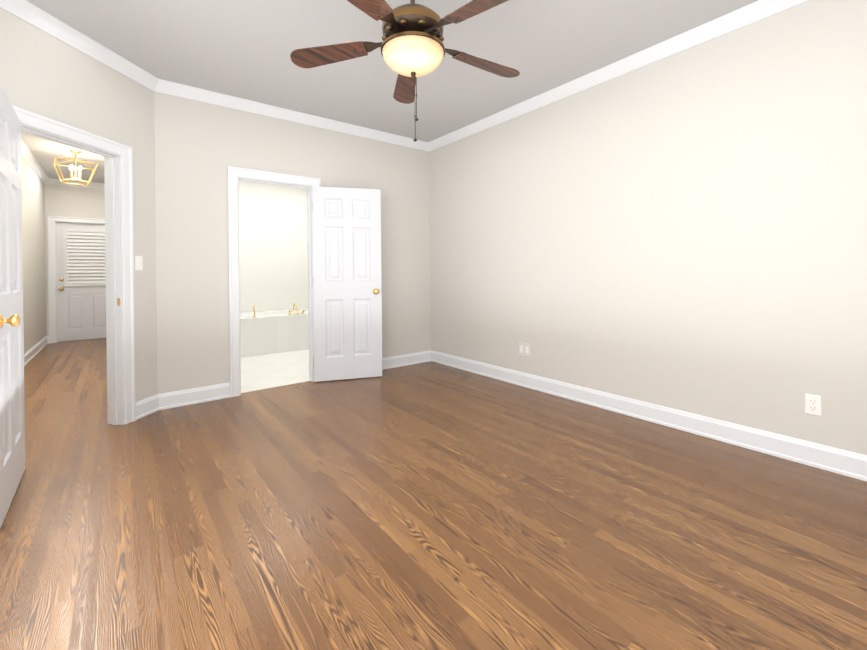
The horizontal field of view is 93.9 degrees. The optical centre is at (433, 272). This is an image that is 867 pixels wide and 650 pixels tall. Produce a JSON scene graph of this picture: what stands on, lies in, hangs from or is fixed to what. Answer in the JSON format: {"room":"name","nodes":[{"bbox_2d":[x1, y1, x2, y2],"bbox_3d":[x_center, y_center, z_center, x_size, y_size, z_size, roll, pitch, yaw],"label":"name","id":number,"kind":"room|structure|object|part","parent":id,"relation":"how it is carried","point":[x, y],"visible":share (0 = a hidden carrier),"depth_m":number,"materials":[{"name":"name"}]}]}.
{"room":"empty bedroom","nodes":[
{"label":"empty bedroom","id":0,"kind":"room"},
{"bbox_2d":[21,156,45,353],"bbox_3d":[-3.357,-0.215,2.650,0.120,2.740,10.440,-1,0,-38],"label":"wall","id":1,"kind":"structure","parent":0,"point":[33,241],"depth_m":5.77,"materials":[{"name":"grey paint"}]},
{"bbox_2d":[24,335,48,365],"bbox_3d":[-4.558,1.097,4.338,0.030,0.132,6.050,-1,0,-38],"label":"baseboard","id":2,"kind":"structure","parent":1,"relation":"attached to","point":[34,351],"depth_m":5.60,"materials":[{"name":"white wood"}]},
{"bbox_2d":[0,0,809,183],"bbox_3d":[-1.711,-1.561,3.937,4.083,0.088,10.200,-1,0,-38],"label":"crown molding","id":3,"kind":"structure","parent":1,"relation":"attached to","point":[55,27],"depth_m":3.23,"materials":[{"name":"white wood"}]},
{"bbox_2d":[44,184,104,335],"bbox_3d":[-6.002,-0.200,7.130,1.202,2.740,0.120,-1,0,-38],"label":"wall","id":4,"kind":"structure","parent":0,"point":[70,201],"depth_m":6.90,"materials":[{"name":"grey paint"}]},
{"bbox_2d":[47,216,104,343],"bbox_3d":[-6.050,0.110,7.075,0.987,2.121,0.146,-1,0,-38],"label":"door frame","id":5,"kind":"structure","parent":4,"relation":"attached to","point":[51,220],"depth_m":6.76,"materials":[{"name":"white wood"}]},
{"bbox_2d":[50,178,104,188],"bbox_3d":[-5.993,-1.526,7.023,0.930,0.088,0.070,-1,0,-38],"label":"crown molding","id":6,"kind":"structure","parent":4,"relation":"attached to","point":[52,181],"depth_m":6.94,"materials":[{"name":"white wood"}]},
{"bbox_2d":[56,222,105,341],"bbox_3d":[-6.038,0.153,7.060,0.799,2.015,0.110,-1,0,-38],"label":"door","id":7,"kind":"structure","parent":4,"relation":"in","point":[81,280],"depth_m":7.01,"materials":[{"name":"white wood"}]},
{"bbox_2d":[63,228,105,286],"bbox_3d":[-6.043,-0.264,7.059,0.609,0.990,0.033,-1,0,-38],"label":"shutter","id":8,"kind":"object","parent":7,"relation":"attached to","point":[84,263],"depth_m":7.03,"materials":[{"name":"white"}]},
{"bbox_2d":[0,8,157,401],"bbox_3d":[-2.472,-0.224,2.581,0.120,2.740,1.807,-1,0,7],"label":"wall","id":9,"kind":"structure","parent":0,"point":[44,74],"depth_m":2.93,"materials":[{"name":"grey paint"}]},
{"bbox_2d":[0,85,24,528],"bbox_3d":[-2.155,0.131,2.050,0.172,2.008,0.762,-1,0,-38],"label":"entry door","id":10,"kind":"structure","parent":9,"relation":"in","point":[12,435],"depth_m":2.03,"materials":[{"name":"white wood"}]},
{"bbox_3d":[-1.951,0.218,1.788,0.172,0.066,0.098,-1,0,-38],"label":"knob","id":11,"kind":"part","parent":10,"relation":"part of","materials":[{"name":"gold metal"}]},
{"bbox_2d":[12,105,135,424],"bbox_3d":[-2.455,0.090,2.693,0.170,2.111,0.899,-1,0,7],"label":"door frame","id":12,"kind":"structure","parent":9,"relation":"attached to","point":[49,125],"depth_m":3.05,"materials":[{"name":"white wood"}]},
{"bbox_2d":[135,256,142,269],"bbox_3d":[-2.329,-0.077,3.200,0.006,0.115,0.070,-1,0,7],"label":"light switch","id":13,"kind":"object","parent":9,"relation":"attached to","point":[138,259],"visible":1,"depth_m":3.19,"materials":[{"name":"white plastic"}]},
{"bbox_2d":[239,181,307,312],"bbox_3d":[-2.917,-0.229,6.488,2.881,2.740,0.120,-1,0,-38],"label":"wall","id":14,"kind":"structure","parent":0,"point":[273,251],"depth_m":6.63,"materials":[{"name":"white paint"}]},
{"bbox_2d":[241,349,309,392],"bbox_3d":[-2.023,1.135,5.458,2.999,0.001,2.832,-1,0,-38],"label":"floor","id":15,"kind":"structure","parent":0,"point":[260,372],"depth_m":4.71,"materials":[{"name":"white tile"}]},
{"bbox_2d":[240,303,308,357],"bbox_3d":[-2.388,0.789,6.200,1.800,0.694,0.964,-1,0,-38],"label":"tub deck","id":16,"kind":"object","parent":15,"relation":"on","point":[270,332],"visible":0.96,"depth_m":5.73,"materials":[{"name":"tile"}]},
{"bbox_2d":[240,309,307,317],"bbox_3d":[-2.349,0.830,6.192,1.500,0.452,0.654,-1,0,-38],"label":"bathtub","id":17,"kind":"object","parent":16,"relation":"in","point":[280,312],"depth_m":6.26,"materials":[{"name":"white ceramic"}]},
{"bbox_2d":[154,92,430,393],"bbox_3d":[-1.253,-0.240,4.271,2.974,2.740,0.120,-1,0,-38],"label":"wall","id":18,"kind":"structure","parent":0,"point":[200,147],"depth_m":3.69,"materials":[{"name":"grey paint"}]},
{"bbox_2d":[227,166,320,396],"bbox_3d":[-1.567,0.078,4.025,0.878,2.111,0.170,-1,0,-38],"label":"door frame","id":19,"kind":"structure","parent":18,"relation":"attached to","point":[234,173],"depth_m":3.75,"materials":[{"name":"white wood"}]},
{"bbox_2d":[312,186,381,381],"bbox_3d":[-0.890,0.112,4.257,0.666,2.008,0.338,-1,0,-38],"label":"bathroom door","id":20,"kind":"structure","parent":18,"relation":"in","point":[346,279],"depth_m":4.25,"materials":[{"name":"white wood"}]},
{"bbox_2d":[382,350,431,369],"bbox_3d":[-0.608,1.056,4.675,1.417,0.132,0.021,-1,0,-38],"label":"baseboard","id":21,"kind":"structure","parent":18,"relation":"attached to","point":[425,356],"depth_m":4.89,"materials":[{"name":"white wood"}]},
{"bbox_2d":[21,0,757,183],"bbox_3d":[-1.712,-1.605,3.936,4.323,0.001,10.440,-1,0,-38],"label":"ceiling","id":22,"kind":"structure","parent":0,"point":[243,49],"depth_m":2.90,"materials":[{"name":"grey paint"}]},
{"bbox_2d":[53,149,97,185],"bbox_3d":[-4.636,-1.371,5.242,0.413,0.416,0.413,0,0,44],"label":"lantern","id":23,"kind":"object","parent":22,"relation":"hanging from","point":[80,168],"visible":1,"depth_m":5.24,"materials":[{"name":"gold metal"}]},
{"bbox_2d":[290,0,519,141],"bbox_3d":[-0.069,-1.192,2.175,1.336,0.849,1.323,-1,0,-38],"label":"ceiling fan","id":24,"kind":"object","parent":22,"relation":"hanging from","point":[412,46],"visible":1,"depth_m":2.11,"materials":[{"name":"brown wood"}]},
{"bbox_3d":[-0.110,-1.138,2.190,0.332,0.106,0.332,-1,0,-38],"label":"lamp shade","id":25,"kind":"part","parent":24,"relation":"part of","materials":[{"name":"white glass"}]},
{"bbox_2d":[0,338,866,649],"bbox_3d":[-1.684,1.135,3.943,4.323,0.001,10.440,-1,0,-38],"label":"floor","id":26,"kind":"structure","parent":0,"point":[428,506],"depth_m":1.78,"materials":[{"name":"brown wood"}]},
{"bbox_2d":[429,0,866,454],"bbox_3d":[0.698,-0.260,4.282,0.120,2.740,8.040,-1,0,-38],"label":"wall","id":27,"kind":"structure","parent":0,"point":[685,230],"depth_m":2.79,"materials":[{"name":"grey paint"}]},
{"bbox_2d":[518,342,530,356],"bbox_3d":[0.888,0.748,3.949,0.006,0.131,0.150,-1,0,-38],"label":"outlet","id":28,"kind":"object","parent":27,"relation":"attached to","point":[524,345],"visible":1,"depth_m":3.94,"materials":[{"name":"white plastic"}]},
{"bbox_2d":[520,345,528,353],"bbox_3d":[0.885,0.748,3.947,0.001,0.068,0.106,-1,0,-38],"label":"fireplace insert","id":29,"kind":"object","parent":28,"relation":"attached to","point":[527,349],"visible":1,"depth_m":3.92,"materials":[{"name":"white plastic"}]},
{"bbox_2d":[432,351,866,480],"bbox_3d":[1.505,1.039,3.148,0.021,0.132,5.028,-1,0,-38],"label":"baseboard","id":30,"kind":"structure","parent":27,"relation":"attached to","point":[837,460],"depth_m":2.78,"materials":[{"name":"white wood"}]},
{"bbox_2d":[805,393,821,416],"bbox_3d":[2.164,0.754,2.308,0.006,0.115,0.070,-1,0,-38],"label":"outlet","id":31,"kind":"object","parent":27,"relation":"attached to","point":[814,402],"visible":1,"depth_m":2.30,"materials":[{"name":"white plastic"}]}
]}

